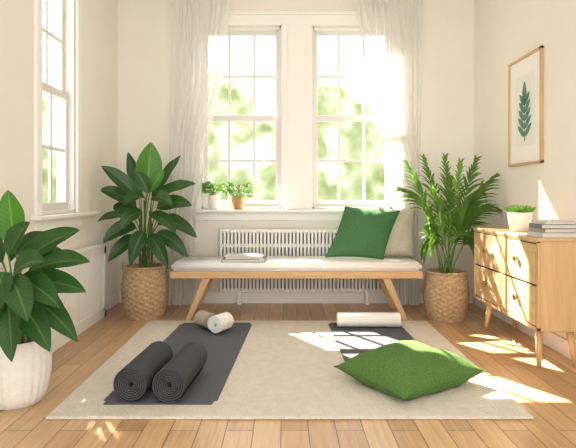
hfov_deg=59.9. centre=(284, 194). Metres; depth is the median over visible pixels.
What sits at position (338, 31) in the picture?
window
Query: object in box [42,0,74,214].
window
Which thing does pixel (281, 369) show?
area rug
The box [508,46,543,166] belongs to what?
framed botanical print
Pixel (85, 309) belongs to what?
radiator cover
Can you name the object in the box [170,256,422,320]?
bench
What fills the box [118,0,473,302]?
wall
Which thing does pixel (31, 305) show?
potted plant
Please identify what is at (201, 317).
rolled hand towel
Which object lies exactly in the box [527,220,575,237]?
book stack
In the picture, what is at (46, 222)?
trim
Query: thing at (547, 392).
floor
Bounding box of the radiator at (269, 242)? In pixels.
[220,229,385,304]
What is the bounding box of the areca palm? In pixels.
[392,153,502,322]
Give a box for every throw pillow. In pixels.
[325,206,399,259]
[378,207,415,256]
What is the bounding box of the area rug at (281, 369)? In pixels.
[46,321,533,418]
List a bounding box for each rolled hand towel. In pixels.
[194,310,215,327]
[207,312,233,332]
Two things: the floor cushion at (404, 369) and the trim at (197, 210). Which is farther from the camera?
the trim at (197, 210)
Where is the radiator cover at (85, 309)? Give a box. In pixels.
[0,243,106,352]
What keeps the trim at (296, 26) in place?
attached to the wall at (447, 109)
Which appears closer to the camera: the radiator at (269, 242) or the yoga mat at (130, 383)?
the yoga mat at (130, 383)
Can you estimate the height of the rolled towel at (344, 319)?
0.121 m
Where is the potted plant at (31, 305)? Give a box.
[0,190,89,409]
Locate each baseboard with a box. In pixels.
[106,292,117,310]
[119,292,472,302]
[473,292,575,359]
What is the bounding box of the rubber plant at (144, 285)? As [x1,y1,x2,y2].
[97,142,196,320]
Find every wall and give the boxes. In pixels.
[0,0,117,298]
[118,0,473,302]
[474,0,575,343]
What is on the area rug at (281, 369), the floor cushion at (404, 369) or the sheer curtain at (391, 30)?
the floor cushion at (404, 369)
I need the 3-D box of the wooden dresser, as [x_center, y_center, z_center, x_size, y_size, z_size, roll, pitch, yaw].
[1.810,0.719,3.850,0.351,0.868,1.136,0,0,0]
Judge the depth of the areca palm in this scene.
4.58 m
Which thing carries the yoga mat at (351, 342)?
on the area rug at (281, 369)
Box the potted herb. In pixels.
[225,182,251,208]
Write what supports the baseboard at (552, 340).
attached to the wall at (505, 31)
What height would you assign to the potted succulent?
0.215 m
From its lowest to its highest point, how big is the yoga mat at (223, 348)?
0.006 m
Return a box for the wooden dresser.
[473,227,575,366]
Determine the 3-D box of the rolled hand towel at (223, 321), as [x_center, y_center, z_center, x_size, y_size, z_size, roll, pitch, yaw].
[-0.528,1.044,4.101,0.142,0.136,0.170,0,0,29]
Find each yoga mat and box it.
[103,323,251,404]
[113,341,172,401]
[152,342,206,402]
[329,323,415,360]
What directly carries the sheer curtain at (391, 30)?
hanging from the curtain rod
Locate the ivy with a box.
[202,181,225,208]
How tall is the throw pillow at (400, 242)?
0.496 m
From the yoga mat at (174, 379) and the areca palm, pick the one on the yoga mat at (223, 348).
the yoga mat at (174, 379)
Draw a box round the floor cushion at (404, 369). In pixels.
[334,340,486,399]
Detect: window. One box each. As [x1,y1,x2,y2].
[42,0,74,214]
[202,26,280,208]
[312,26,391,208]
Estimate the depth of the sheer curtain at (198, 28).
5.16 m
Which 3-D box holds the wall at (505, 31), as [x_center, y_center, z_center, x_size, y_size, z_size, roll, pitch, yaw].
[2.090,-0.525,2.360,0.160,3.350,5.920,0,0,0]
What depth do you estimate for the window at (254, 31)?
5.37 m
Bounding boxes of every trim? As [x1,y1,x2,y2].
[31,0,100,230]
[196,11,393,219]
[196,209,377,211]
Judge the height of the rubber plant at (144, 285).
1.650 m
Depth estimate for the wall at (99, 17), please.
4.44 m
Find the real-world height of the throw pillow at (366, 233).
0.510 m
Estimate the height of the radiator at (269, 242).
0.793 m
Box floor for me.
[0,303,575,447]
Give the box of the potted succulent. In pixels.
[503,205,535,231]
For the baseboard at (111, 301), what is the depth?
5.08 m
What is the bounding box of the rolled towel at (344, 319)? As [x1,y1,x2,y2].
[337,312,400,326]
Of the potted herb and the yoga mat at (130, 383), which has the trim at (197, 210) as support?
the potted herb
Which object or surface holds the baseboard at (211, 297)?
attached to the wall at (447, 109)
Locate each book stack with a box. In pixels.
[221,253,266,262]
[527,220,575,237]
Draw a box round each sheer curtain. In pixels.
[168,0,230,305]
[356,0,422,305]
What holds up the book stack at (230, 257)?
on the bench

